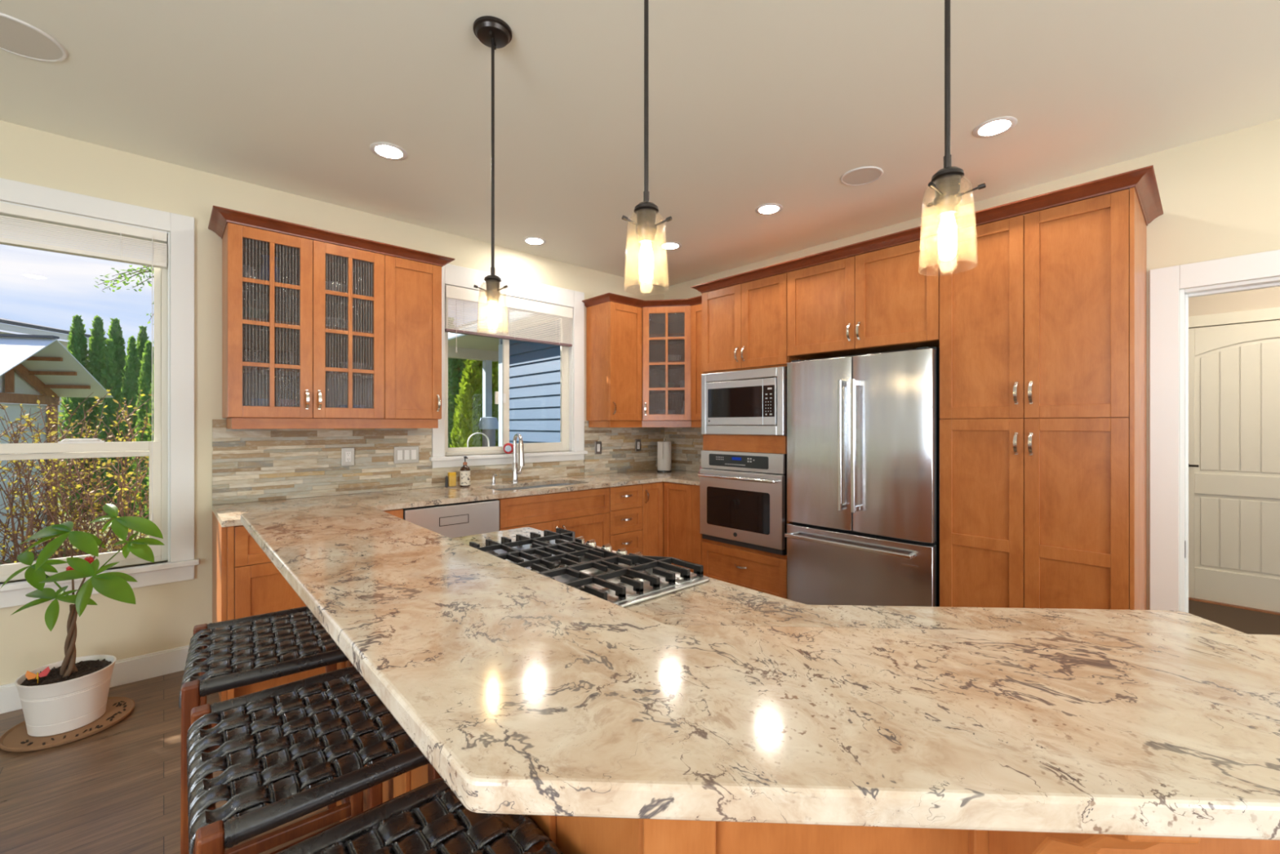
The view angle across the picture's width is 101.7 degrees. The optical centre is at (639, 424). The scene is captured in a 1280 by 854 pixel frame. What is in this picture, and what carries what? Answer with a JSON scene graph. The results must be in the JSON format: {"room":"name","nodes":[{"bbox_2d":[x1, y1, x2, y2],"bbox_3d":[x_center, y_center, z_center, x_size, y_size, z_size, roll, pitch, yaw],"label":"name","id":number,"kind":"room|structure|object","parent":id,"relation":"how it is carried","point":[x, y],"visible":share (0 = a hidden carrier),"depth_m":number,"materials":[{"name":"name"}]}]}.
{"room":"kitchen","nodes":[
{"label":"kitchen","id":0,"kind":"room"},
{"bbox_2d":[0,120,664,684],"bbox_3d":[-2.334,-0.038,3.067,7.134,2.743,0.120,0,0,-42],"label":"wall","id":1,"kind":"structure","parent":0,"point":[163,616],"depth_m":2.87,"materials":[{"name":"paint"}]},
{"bbox_2d":[0,644,189,713],"bbox_3d":[-3.615,1.269,1.805,3.300,0.128,0.016,0,0,-42],"label":"baseboard","id":2,"kind":"structure","parent":1,"relation":"attached to","point":[138,668],"depth_m":2.71,"materials":[{"name":"white"}]},
{"bbox_2d":[0,177,199,608],"bbox_3d":[-3.099,-0.147,2.327,1.722,1.984,0.150,0,0,-42],"label":"window","id":3,"kind":"structure","parent":1,"relation":"in","point":[173,443],"depth_m":2.80,"materials":[{"name":"white wood"}]},
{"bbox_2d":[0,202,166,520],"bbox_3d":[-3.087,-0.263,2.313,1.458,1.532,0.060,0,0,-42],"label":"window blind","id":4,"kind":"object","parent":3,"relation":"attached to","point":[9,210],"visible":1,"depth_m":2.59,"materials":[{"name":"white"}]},
{"bbox_2d":[222,222,384,418],"bbox_3d":[-1.961,-0.546,3.073,0.764,1.014,0.371,0,0,-42],"label":"upper cabinet","id":5,"kind":"object","parent":1,"relation":"attached to","point":[298,307],"visible":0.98,"depth_m":3.03,"materials":[{"name":"brown wood"}]},
{"bbox_2d":[242,264,256,278],"bbox_3d":[-2.196,-0.842,2.898,0.096,0.096,0.096,0,0,-42],"label":"jar","id":6,"kind":"object","parent":5,"relation":"on","point":[248,271],"visible":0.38,"depth_m":2.87,"materials":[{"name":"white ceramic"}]},
{"bbox_2d":[242,306,267,319],"bbox_3d":[-2.177,-0.612,2.914,0.156,0.066,0.156,0,0,-42],"label":"bowl","id":7,"kind":"object","parent":5,"relation":"on","point":[248,312],"visible":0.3,"depth_m":2.87,"materials":[{"name":"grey ceramic"}]},
{"bbox_2d":[242,347,293,364],"bbox_3d":[-2.112,-0.373,2.933,0.248,0.109,0.109,0,0,-42],"label":"tin","id":8,"kind":"object","parent":5,"relation":"on","point":[251,355],"visible":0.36,"depth_m":2.90,"materials":[{"name":"grey metal"}]},
{"bbox_2d":[257,254,281,282],"bbox_3d":[-2.113,-0.876,2.973,0.110,0.165,0.110,0,0,-42],"label":"jug","id":9,"kind":"object","parent":5,"relation":"on","point":[264,271],"visible":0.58,"depth_m":2.94,"materials":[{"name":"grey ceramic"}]},
{"bbox_2d":[242,276,373,307],"bbox_3d":[-1.981,-0.784,3.095,0.721,0.018,0.272,0,0,-42],"label":"shelf","id":10,"kind":"object","parent":5,"relation":"attached to","point":[248,288],"depth_m":3.11,"materials":[{"name":"brown wood"}]},
{"bbox_2d":[242,316,373,340],"bbox_3d":[-1.981,-0.569,3.095,0.721,0.018,0.272,0,0,-42],"label":"shelf","id":11,"kind":"object","parent":5,"relation":"attached to","point":[246,327],"depth_m":3.09,"materials":[{"name":"brown wood"}]},
{"bbox_2d":[242,365,373,379],"bbox_3d":[-1.981,-0.309,3.095,0.721,0.018,0.272,0,0,-42],"label":"shelf","id":12,"kind":"object","parent":5,"relation":"attached to","point":[250,371],"depth_m":3.07,"materials":[{"name":"brown wood"}]},
{"bbox_2d":[208,205,454,266],"bbox_3d":[-1.821,-1.079,3.182,1.243,0.049,0.399,0,0,-42],"label":"crown molding","id":13,"kind":"structure","parent":5,"relation":"on","point":[220,217],"depth_m":2.94,"materials":[{"name":"brown wood"}]},
{"bbox_2d":[226,417,438,428],"bbox_3d":[-1.842,-0.009,3.205,1.083,0.059,0.301,0,0,-42],"label":"rail","id":14,"kind":"object","parent":5,"relation":"attached to","point":[231,423],"visible":1,"depth_m":3.02,"materials":[{"name":"brown wood"}]},
{"bbox_2d":[325,280,346,292],"bbox_3d":[-1.882,-0.827,3.184,0.156,0.066,0.156,0,0,-42],"label":"bowl","id":15,"kind":"object","parent":5,"relation":"on","point":[334,286],"visible":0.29,"depth_m":3.14,"materials":[{"name":"white ceramic"}]},
{"bbox_2d":[384,254,441,419],"bbox_3d":[-1.548,-0.546,3.450,0.355,1.014,0.371,0,0,-42],"label":"upper cabinet","id":16,"kind":"object","parent":1,"relation":"attached to","point":[412,289],"visible":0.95,"depth_m":3.34,"materials":[{"name":"brown wood"}]},
{"bbox_2d":[212,419,664,504],"bbox_3d":[-1.077,0.207,4.123,3.574,0.478,0.018,0,0,-42],"label":"backsplash","id":17,"kind":"structure","parent":1,"relation":"attached to","point":[245,480],"depth_m":3.39,"materials":[{"name":"stone"}]},
{"bbox_2d":[341,447,354,466],"bbox_3d":[-1.885,0.205,3.365,0.076,0.117,0.008,0,0,-42],"label":"power outlet","id":18,"kind":"object","parent":17,"relation":"attached to","point":[347,453],"visible":1,"depth_m":3.36,"materials":[{"name":"white plastic"}]},
{"bbox_2d":[394,445,418,463],"bbox_3d":[-1.617,0.206,3.610,0.167,0.117,0.008,0,0,-42],"label":"light switch","id":19,"kind":"object","parent":17,"relation":"attached to","point":[410,454],"visible":1,"depth_m":3.61,"materials":[{"name":"white plastic"}]},
{"bbox_2d":[429,263,587,467],"bbox_3d":[-1.024,-0.434,4.224,1.385,1.489,0.150,0,0,-42],"label":"window","id":20,"kind":"structure","parent":1,"relation":"in","point":[571,358],"depth_m":4.26,"materials":[{"name":"white wood"}]},
{"bbox_2d":[444,284,573,352],"bbox_3d":[-1.021,-0.780,4.202,1.125,0.486,0.060,0,0,-42],"label":"window blind","id":21,"kind":"object","parent":20,"relation":"attached to","point":[463,295],"visible":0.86,"depth_m":4.15,"materials":[{"name":"white fabric"}]},
{"bbox_2d":[586,301,642,420],"bbox_3d":[-0.220,-0.546,4.665,0.372,1.014,0.371,0,0,-42],"label":"upper cabinet","id":22,"kind":"object","parent":1,"relation":"attached to","point":[614,331],"visible":0.99,"depth_m":4.56,"materials":[{"name":"brown wood"}]},
{"bbox_2d":[0,0,1279,287],"bbox_3d":[1.275,-1.440,0.813,9.420,0.060,8.319,0,0,-42],"label":"ceiling","id":23,"kind":"structure","parent":0,"point":[753,104],"depth_m":2.25,"materials":[{"name":"paint"}]},
{"bbox_2d":[0,13,67,62],"bbox_3d":[-2.273,-1.407,1.885,0.270,0.006,0.270,0,0,-42],"label":"ceiling speaker","id":24,"kind":"object","parent":23,"relation":"attached to","point":[17,37],"visible":1,"depth_m":1.92,"materials":[{"name":"white plastic"}]},
{"bbox_2d":[369,142,407,160],"bbox_3d":[-1.294,-1.407,2.684,0.176,0.004,0.176,0,0,-42],"label":"recessed light","id":25,"kind":"object","parent":23,"relation":"in","point":[388,151],"visible":1,"depth_m":2.68,"materials":[{"name":"white"}]},
{"bbox_2d":[473,16,511,328],"bbox_3d":[-0.526,-0.868,1.862,0.134,1.082,0.134,0,0,18],"label":"pendant lamp","id":26,"kind":"object","parent":23,"relation":"hanging from","point":[492,32],"visible":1,"depth_m":1.85,"materials":[{"name":"brown metal"}]},
{"bbox_2d":[473,275,507,303],"bbox_3d":[-0.530,-0.486,1.851,0.112,0.094,0.118,0,0,-42],"label":"socket","id":27,"kind":"object","parent":26,"relation":"attached to","point":[492,292],"depth_m":1.84,"materials":[{"name":"brown metal"}]},
{"bbox_2d":[522,236,546,244],"bbox_3d":[-0.809,-1.407,3.991,0.176,0.004,0.176,0,0,-42],"label":"recessed light","id":28,"kind":"object","parent":23,"relation":"in","point":[530,240],"visible":1,"depth_m":3.98,"materials":[{"name":"white"}]},
{"bbox_2d":[622,0,671,282],"bbox_3d":[0.015,-0.868,1.258,0.134,1.082,0.134,0,0,18],"label":"pendant lamp","id":29,"kind":"object","parent":23,"relation":"hanging from","point":[646,211],"visible":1,"depth_m":1.25,"materials":[{"name":"brown metal"}]},
{"bbox_2d":[622,201,671,245],"bbox_3d":[0.011,-0.486,1.247,0.112,0.094,0.118,0,0,-42],"label":"socket","id":30,"kind":"object","parent":29,"relation":"attached to","point":[646,211],"depth_m":1.24,"materials":[{"name":"brown metal"}]},
{"bbox_2d":[659,241,681,249],"bbox_3d":[0.239,-1.407,4.098,0.176,0.004,0.176,0,0,-42],"label":"recessed light","id":31,"kind":"object","parent":23,"relation":"in","point":[669,245],"visible":1,"depth_m":4.09,"materials":[{"name":"white"}]},
{"bbox_2d":[755,203,782,214],"bbox_3d":[0.841,-1.407,3.400,0.176,0.004,0.176,0,0,-42],"label":"recessed light","id":32,"kind":"object","parent":23,"relation":"in","point":[769,208],"visible":1,"depth_m":3.40,"materials":[{"name":"white"}]},
{"bbox_2d":[840,166,883,186],"bbox_3d":[1.255,-1.407,2.951,0.224,0.006,0.224,0,0,-42],"label":"ceiling speaker","id":33,"kind":"object","parent":23,"relation":"attached to","point":[863,175],"visible":1,"depth_m":2.94,"materials":[{"name":"white plastic"}]},
{"bbox_2d":[926,0,986,260],"bbox_3d":[0.643,-0.868,1.090,0.134,1.082,0.134,0,0,18],"label":"pendant lamp","id":34,"kind":"object","parent":23,"relation":"hanging from","point":[946,182],"visible":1,"depth_m":1.08,"materials":[{"name":"brown metal"}]},
{"bbox_2d":[926,166,986,218],"bbox_3d":[0.639,-0.486,1.079,0.112,0.094,0.118,0,0,-42],"label":"socket","id":35,"kind":"object","parent":34,"relation":"attached to","point":[946,182],"depth_m":1.07,"materials":[{"name":"brown metal"}]},
{"bbox_2d":[972,116,1017,137],"bbox_3d":[1.679,-1.407,2.467,0.176,0.004,0.176,0,0,-42],"label":"recessed light","id":36,"kind":"object","parent":23,"relation":"in","point":[997,126],"visible":1,"depth_m":2.46,"materials":[{"name":"white"}]},
{"bbox_2d":[0,600,1279,853],"bbox_3d":[1.275,1.363,0.813,9.420,0.060,8.319,0,0,-42],"label":"floor","id":37,"kind":"structure","parent":0,"point":[114,789],"depth_m":1.94,"materials":[{"name":"brown wood"}]},
{"bbox_2d":[0,696,134,751],"bbox_3d":[-2.533,1.323,2.318,0.410,0.020,0.410,0,0,-42],"label":"mat","id":38,"kind":"object","parent":37,"relation":"on","point":[16,739],"visible":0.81,"depth_m":2.23,"materials":[{"name":"brown"}]},
{"bbox_2d":[0,503,164,736],"bbox_3d":[-2.418,0.842,2.282,0.827,0.958,0.324,0,0,12],"label":"potted plant","id":39,"kind":"object","parent":38,"relation":"on","point":[73,694],"visible":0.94,"depth_m":2.25,"materials":[{"name":"green plant"}]},
{"bbox_2d":[25,666,50,683],"bbox_3d":[-2.591,1.080,2.240,0.072,0.062,0.017,0,0,-42],"label":"pick","id":40,"kind":"object","parent":39,"relation":"on","point":[29,675],"visible":1,"depth_m":2.24,"materials":[{"name":"orange"}]},
{"bbox_2d":[178,605,363,853],"bbox_3d":[-1.043,0.965,1.485,0.384,0.736,0.491,0,0,-38],"label":"bar stool","id":41,"kind":"object","parent":37,"relation":"on","point":[261,647],"visible":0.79,"depth_m":1.36,"materials":[{"name":"black leather"}]},
{"bbox_2d":[212,508,403,701],"bbox_3d":[-1.869,0.906,2.947,0.818,0.854,0.681,0,0,-42],"label":"base cabinet","id":42,"kind":"object","parent":37,"relation":"on","point":[246,582],"visible":0.22,"depth_m":2.54,"materials":[{"name":"brown wood"}]},
{"bbox_2d":[186,665,440,853],"bbox_3d":[-0.657,0.965,1.049,0.384,0.736,0.491,0,0,-41],"label":"bar stool","id":43,"kind":"object","parent":37,"relation":"on","point":[281,733],"visible":0.9,"depth_m":0.96,"materials":[{"name":"black leather"}]},
{"bbox_2d":[275,776,564,853],"bbox_3d":[-0.265,0.965,0.645,0.384,0.736,0.491,0,0,-43],"label":"bar stool","id":44,"kind":"object","parent":37,"relation":"on","point":[394,826],"visible":0.82,"depth_m":0.77,"materials":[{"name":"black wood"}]},
{"bbox_2d":[402,498,499,537],"bbox_3d":[-1.345,0.912,3.428,0.594,0.842,0.640,0,0,-42],"label":"dishwasher","id":45,"kind":"object","parent":37,"relation":"on","point":[453,520],"visible":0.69,"depth_m":3.21,"materials":[{"name":"silver metal"}]},
{"bbox_2d":[495,487,609,546],"bbox_3d":[-0.781,0.906,3.942,0.923,0.854,0.681,0,0,-42],"label":"base cabinet","id":46,"kind":"object","parent":37,"relation":"on","point":[585,513],"visible":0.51,"depth_m":3.75,"materials":[{"name":"brown wood"}]},
{"bbox_2d":[609,484,642,554],"bbox_3d":[-0.313,0.906,4.370,0.341,0.854,0.681,0,0,-42],"label":"base cabinet","id":47,"kind":"object","parent":37,"relation":"on","point":[625,501],"visible":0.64,"depth_m":4.15,"materials":[{"name":"brown wood"}]},
{"bbox_2d":[641,481,703,572],"bbox_3d":[0.278,0.906,4.647,0.902,0.854,1.070,0,0,-42],"label":"base cabinet","id":48,"kind":"object","parent":37,"relation":"on","point":[670,510],"visible":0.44,"depth_m":4.31,"materials":[{"name":"brown wood"}]},
{"bbox_2d":[212,469,699,527],"bbox_3d":[-0.714,0.463,3.739,3.592,0.030,1.071,0,0,-42],"label":"countertop","id":49,"kind":"structure","parent":48,"relation":"on","point":[227,514],"depth_m":3.44,"materials":[{"name":"stone"}]},
{"bbox_2d":[444,471,457,487],"bbox_3d":[-1.361,0.394,3.742,0.088,0.108,0.050,0,0,-42],"label":"sponge caddy","id":50,"kind":"object","parent":49,"relation":"on","point":[451,479],"visible":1,"depth_m":3.73,"materials":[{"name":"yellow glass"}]},
{"bbox_2d":[459,456,470,486],"bbox_3d":[-1.273,0.337,3.793,0.073,0.221,0.076,0,0,-42],"label":"soap bottle","id":51,"kind":"object","parent":49,"relation":"on","point":[464,471],"visible":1,"depth_m":3.77,"materials":[{"name":"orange glass"}]},
{"bbox_2d":[511,432,524,482],"bbox_3d":[-0.930,0.255,4.038,0.093,0.385,0.152,0,0,-42],"label":"faucet","id":52,"kind":"object","parent":49,"relation":"on","point":[521,450],"visible":1,"depth_m":4.04,"materials":[{"name":"silver metal"}]},
{"bbox_2d":[493,483,573,490],"bbox_3d":[-0.770,0.564,3.917,0.802,0.168,0.382,0,0,-42],"label":"sink","id":53,"kind":"object","parent":49,"relation":"in","point":[557,484],"visible":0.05,"depth_m":4.09,"materials":[{"name":"metal"}]},
{"bbox_2d":[657,438,671,471],"bbox_3d":[0.234,0.288,5.017,0.144,0.320,0.140,0,0,-42],"label":"paper towel holder","id":54,"kind":"object","parent":49,"relation":"on","point":[664,448],"visible":1,"depth_m":4.96,"materials":[{"name":"grey paper"}]},
{"bbox_2d":[702,272,807,599],"bbox_3d":[0.975,0.147,4.038,0.696,2.372,0.761,0,0,-42],"label":"oven tower","id":55,"kind":"object","parent":37,"relation":"on","point":[744,325],"visible":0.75,"depth_m":3.79,"materials":[{"name":"brown wood"}]},
{"bbox_2d":[697,450,786,555],"bbox_3d":[0.912,0.546,3.989,0.650,0.694,0.738,0,0,-42],"label":"wall oven","id":56,"kind":"object","parent":55,"relation":"in","point":[743,495],"visible":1,"depth_m":3.77,"materials":[{"name":"silver metal"}]},
{"bbox_2d":[701,366,786,435],"bbox_3d":[0.844,-0.163,3.926,0.315,0.474,0.738,0,0,-42],"label":"microwave","id":57,"kind":"object","parent":55,"relation":"in","point":[757,406],"visible":0.99,"depth_m":3.78,"materials":[{"name":"metal"}]},
{"bbox_2d":[336,661,1279,853],"bbox_3d":[0.127,0.826,1.244,2.672,1.014,1.154,0,0,30],"label":"kitchen island","id":58,"kind":"object","parent":37,"relation":"on","point":[571,834],"visible":0.05,"depth_m":0.65,"materials":[{"name":"brown wood"}]},
{"bbox_2d":[240,502,1279,839],"bbox_3d":[-0.001,0.303,0.889,3.049,0.030,0.953,0,0,27],"label":"island countertop","id":59,"kind":"structure","parent":58,"relation":"on","point":[527,691],"depth_m":0.53,"materials":[{"name":"stone"}]},
{"bbox_2d":[451,527,1247,634],"bbox_3d":[0.168,0.463,1.299,2.533,0.030,1.061,0,0,30],"label":"island countertop","id":60,"kind":"structure","parent":58,"relation":"on","point":[713,602],"depth_m":1.22,"materials":[{"name":"stone"}]},
{"bbox_2d":[469,527,709,607],"bbox_3d":[-0.256,0.426,1.612,0.533,0.043,0.795,0,0,-42],"label":"gas cooktop","id":61,"kind":"object","parent":60,"relation":"in","point":[620,578],"visible":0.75,"depth_m":1.53,"materials":[{"name":"metal"}]},
{"bbox_2d":[784,346,940,606],"bbox_3d":[1.508,0.451,3.357,0.775,1.765,0.894,0,0,-42],"label":"refrigerator","id":62,"kind":"object","parent":37,"relation":"on","point":[863,430],"visible":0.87,"depth_m":3.08,"materials":[{"name":"grey metal"}]},
{"bbox_2d":[939,187,1146,609],"bbox_3d":[2.130,0.147,2.774,0.696,2.372,0.776,0,0,-42],"label":"pantry cabinet","id":63,"kind":"object","parent":37,"relation":"on","point":[1043,313],"visible":0.7,"depth_m":2.52,"materials":[{"name":"brown wood"}]},
{"bbox_2d":[664,119,1279,609],"bbox_3d":[3.061,-0.038,2.364,0.120,2.743,8.199,0,0,-42],"label":"wall","id":64,"kind":"structure","parent":0,"point":[1220,195],"depth_m":2.59,"materials":[{"name":"paint"}]},
{"bbox_2d":[642,306,690,420],"bbox_3d":[0.244,-0.546,4.877,0.642,1.014,0.684,0,0,-42],"label":"upper cabinet","id":65,"kind":"object","parent":64,"relation":"attached to","point":[666,331],"visible":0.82,"depth_m":4.71,"materials":[{"name":"brown wood"}]},
{"bbox_2d":[582,293,702,307],"bbox_3d":[0.075,-1.079,4.516,1.209,0.049,0.361,0,0,1],"label":"crown molding","id":66,"kind":"structure","parent":65,"relation":"attached to","point":[606,297],"depth_m":4.57,"materials":[{"name":"brown wood"}]},
{"bbox_2d":[588,420,701,427],"bbox_3d":[0.145,-0.009,4.554,1.228,0.059,0.297,0,0,7],"label":"rail","id":67,"kind":"object","parent":65,"relation":"attached to","point":[603,424],"visible":0.74,"depth_m":4.64,"materials":[{"name":"brown wood"}]},
{"bbox_2d":[648,333,684,346],"bbox_3d":[0.251,-0.814,4.892,0.572,0.016,0.632,0,0,-42],"label":"shelf","id":68,"kind":"object","parent":65,"relation":"attached to","point":[652,342],"depth_m":4.99,"materials":[{"name":"brown wood"}]},
{"bbox_2d":[648,360,684,369],"bbox_3d":[0.251,-0.569,4.892,0.572,0.016,0.632,0,0,-42],"label":"shelf","id":69,"kind":"object","parent":65,"relation":"attached to","point":[651,366],"depth_m":5.04,"materials":[{"name":"brown wood"}]},
{"bbox_2d":[648,390,684,395],"bbox_3d":[0.251,-0.314,4.892,0.572,0.016,0.632,0,0,-42],"label":"shelf","id":70,"kind":"object","parent":65,"relation":"attached to","point":[651,392],"depth_m":4.94,"materials":[{"name":"brown wood"}]},
{"bbox_2d":[664,426,703,471],"bbox_3d":[0.610,0.207,4.941,0.018,0.478,1.044,0,0,-42],"label":"backsplash","id":71,"kind":"structure","parent":64,"relation":"attached to","point":[686,452],"depth_m":5.11,"materials":[{"name":"stone"}]},
{"bbox_2d":[690,303,703,420],"bbox_3d":[0.710,-0.546,4.581,0.353,1.014,0.392,0,0,-42],"label":"upper cabinet","id":72,"kind":"object","parent":64,"relation":"attached to","point":[696,372],"visible":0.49,"depth_m":4.57,"materials":[{"name":"brown wood"}]},
{"bbox_2d":[786,235,939,359],"bbox_3d":[1.550,-0.753,3.409,0.696,0.572,0.940,0,0,-42],"label":"upper cabinet","id":73,"kind":"object","parent":64,"relation":"attached to","point":[886,300],"visible":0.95,"depth_m":3.15,"materials":[{"name":"brown wood"}]},
{"bbox_2d":[690,164,1163,293],"bbox_3d":[1.544,-1.066,3.394,0.724,0.052,2.605,0,0,-42],"label":"crown molding","id":74,"kind":"structure","parent":64,"relation":"attached to","point":[1144,180],"depth_m":2.65,"materials":[{"name":"brown wood"}]},
{"bbox_2d":[1149,249,1279,613],"bbox_3d":[3.069,0.264,2.340,0.140,2.138,1.107,0,0,-42],"label":"trim","id":75,"kind":"structure","parent":64,"relation":"attached to","point":[1168,304],"depth_m":2.64,"materials":[{"name":"white wood"}]},
{"bbox_2d":[1188,286,1279,328],"bbox_3d":[3.842,-0.038,3.107,2.036,2.743,3.800,0,0,-42],"label":"wall","id":76,"kind":"structure","parent":0,"point":[1264,298],"depth_m":3.85,"materials":[{"name":"paint"}]},
{"bbox_2d":[1188,306,1279,615],"bbox_3d":[4.506,0.252,3.652,0.100,2.162,1.240,0,0,-42],"label":"door","id":77,"kind":"structure","parent":76,"relation":"in","point":[1234,369],"depth_m":3.83,"materials":[{"name":"white wood"}]},
{"label":"outside","id":78,"kind":"structure","parent":0,"visible":0},
{"bbox_2d":[0,483,149,564],"bbox_3d":[-21.562,1.733,23.583,80.000,0.100,56.091,0,0,-42],"label":"ground","id":79,"kind":"structure","parent":78,"point":[105,521],"depth_m":7.90,"materials":[{"name":"brown soil"}]},
{"bbox_2d":[0,392,93,564],"bbox_3d":[-5.053,0.666,3.946,1.314,2.039,1.621,0,0,-42],"label":"shrub","id":80,"kind":"object","parent":79,"relation":"on","point":[66,405],"visible":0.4,"depth_m":4.08,"materials":[{"name":"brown plant"}]},
{"bbox_2d":[0,317,106,437],"bbox_3d":[-24.473,-1.294,15.588,6.547,5.955,10.508,0,0,-4],"label":"neighbor house","id":81,"kind":"structure","parent":79,"relation":"on","point":[15,328],"depth_m":18.54,"materials":[{"name":"white"}]},
{"bbox_2d":[0,333,113,560],"bbox_3d":[-8.719,0.295,5.975,3.200,2.775,1.979,0,0,-16],"label":"house","id":82,"kind":"structure","parent":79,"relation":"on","point":[32,366],"depth_m":6.68,"materials":[{"name":"white"}]},
{"bbox_2d":[0,401,115,564],"bbox_3d":[-4.970,0.722,3.968,1.222,1.927,0.974,0,0,-12],"label":"shrub","id":83,"kind":"object","parent":79,"relation":"on","point":[33,461],"visible":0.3,"depth_m":3.94,"materials":[{"name":"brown plant"}]},
{"bbox_2d":[0,396,134,563],"bbox_3d":[-4.549,0.743,3.933,1.510,1.885,0.891,0,0,32],"label":"shrub","id":84,"kind":"object","parent":79,"relation":"on","point":[8,468],"visible":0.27,"depth_m":3.88,"materials":[{"name":"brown plant"}]},
{"bbox_2d":[0,386,147,564],"bbox_3d":[-4.321,0.690,3.865,0.870,1.991,0.914,0,0,9],"label":"shrub","id":85,"kind":"object","parent":79,"relation":"on","point":[34,508],"visible":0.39,"depth_m":3.77,"materials":[{"name":"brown plant"}]},
{"bbox_2d":[0,402,151,558],"bbox_3d":[-3.923,0.759,3.887,1.078,1.853,1.574,0,0,-42],"label":"shrub","id":86,"kind":"object","parent":79,"relation":"on","point":[61,464],"visible":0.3,"depth_m":3.62,"materials":[{"name":"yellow plant"}]},
{"bbox_2d":[57,314,96,516],"bbox_3d":[-10.354,-0.171,9.606,0.609,3.749,0.591,0,0,-42],"label":"arborvitae","id":87,"kind":"object","parent":79,"relation":"on","point":[77,343],"visible":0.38,"depth_m":9.51,"materials":[{"name":"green plant"}]},
{"bbox_2d":[20,411,153,554],"bbox_3d":[-4.145,0.784,4.249,1.156,1.801,0.962,0,0,-42],"label":"shrub","id":88,"kind":"object","parent":79,"relation":"on","point":[60,500],"visible":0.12,"depth_m":3.92,"materials":[{"name":"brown plant"}]},
{"bbox_2d":[84,315,107,512],"bbox_3d":[-10.206,-0.184,9.811,0.557,3.775,0.541,0,0,40],"label":"arborvitae","id":89,"kind":"object","parent":79,"relation":"on","point":[96,344],"visible":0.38,"depth_m":9.72,"materials":[{"name":"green plant"}]},
{"bbox_2d":[44,394,153,557],"bbox_3d":[-3.182,0.731,3.641,1.180,1.909,1.117,0,0,19],"label":"shrub","id":90,"kind":"object","parent":79,"relation":"on","point":[108,463],"visible":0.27,"depth_m":3.44,"materials":[{"name":"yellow plant"}]},
{"bbox_2d":[91,317,125,515],"bbox_3d":[-9.678,-0.141,9.590,0.611,3.688,0.630,0,0,33],"label":"arborvitae","id":91,"kind":"object","parent":79,"relation":"on","point":[115,353],"visible":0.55,"depth_m":9.47,"materials":[{"name":"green plant"}]},
{"bbox_2d":[93,264,153,324],"bbox_3d":[-4.767,0.036,4.996,1.158,3.334,0.444,0,0,5],"label":"tree","id":92,"kind":"object","parent":79,"relation":"on","point":[140,270],"visible":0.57,"depth_m":4.96,"materials":[{"name":"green plant"}]},
{"bbox_2d":[115,335,142,515],"bbox_3d":[-9.063,0.049,9.293,0.448,3.304,0.434,0,0,25],"label":"arborvitae","id":93,"kind":"object","parent":79,"relation":"on","point":[131,367],"visible":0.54,"depth_m":9.22,"materials":[{"name":"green plant"}]},
{"bbox_2d":[130,340,153,519],"bbox_3d":[-8.499,0.116,9.005,0.472,3.168,0.458,0,0,11],"label":"arborvitae","id":94,"kind":"object","parent":79,"relation":"on","point":[145,375],"visible":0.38,"depth_m":8.90,"materials":[{"name":"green plant"}]},
{"bbox_2d":[136,325,150,382],"bbox_3d":[-9.444,-0.102,9.910,0.504,3.608,0.520,0,0,18],"label":"arborvitae","id":95,"kind":"object","parent":79,"relation":"on","point":[142,338],"visible":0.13,"depth_m":9.85,"materials":[{"name":"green plant"}]},
{"bbox_2d":[143,341,153,519],"bbox_3d":[-6.938,-0.094,7.590,0.452,3.593,0.466,0,0,3],"label":"arborvitae","id":96,"kind":"object","parent":79,"relation":"on","point":[148,434],"visible":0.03,"depth_m":7.47,"materials":[{"name":"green plant"}]},
{"bbox_2d":[448,317,464,447],"bbox_3d":[-3.856,-0.248,10.522,1.068,3.905,1.101,0,0,18],"label":"arborvitae","id":97,"kind":"object","parent":79,"relation":"on","point":[453,363],"visible":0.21,"depth_m":10.27,"materials":[{"name":"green plant"}]},
{"bbox_2d":[449,381,482,447],"bbox_3d":[-2.214,0.569,6.599,0.560,2.269,0.564,0,0,0],"label":"conifer","id":98,"kind":"object","parent":79,"relation":"on","point":[465,419],"visible":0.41,"depth_m":6.52,"materials":[{"name":"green plant"}]},
{"bbox_2d":[449,359,497,446],"bbox_3d":[-2.779,0.159,8.789,0.881,3.103,0.886,0,0,-25],"label":"conifer","id":99,"kind":"object","parent":79,"relation":"on","point":[473,371],"visible":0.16,"depth_m":8.65,"materials":[{"name":"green plant"}]},
{"bbox_2d":[478,417,498,446],"bbox_3d":[-1.960,0.789,6.750,0.260,1.789,0.260,0,0,-42],"label":"post","id":100,"kind":"object","parent":79,"relation":"on","point":[488,425],"visible":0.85,"depth_m":6.67,"materials":[{"name":"grey"}]},
{"bbox_2d":[492,361,498,446],"bbox_3d":[-2.653,0.195,9.179,0.924,3.030,0.916,0,0,31],"label":"conifer","id":101,"kind":"object","parent":79,"relation":"on","point":[495,364],"visible":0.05,"depth_m":9.05,"materials":[{"name":"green plant"}]},
{"bbox_2d":[448,308,559,446],"bbox_3d":[-1.103,-0.167,6.823,2.220,3.700,3.721,0,0,-42],"label":"house wing","id":102,"kind":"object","parent":79,"relation":"on","point":[534,367],"visible":0.16,"depth_m":5.87,"materials":[{"name":"blue"}]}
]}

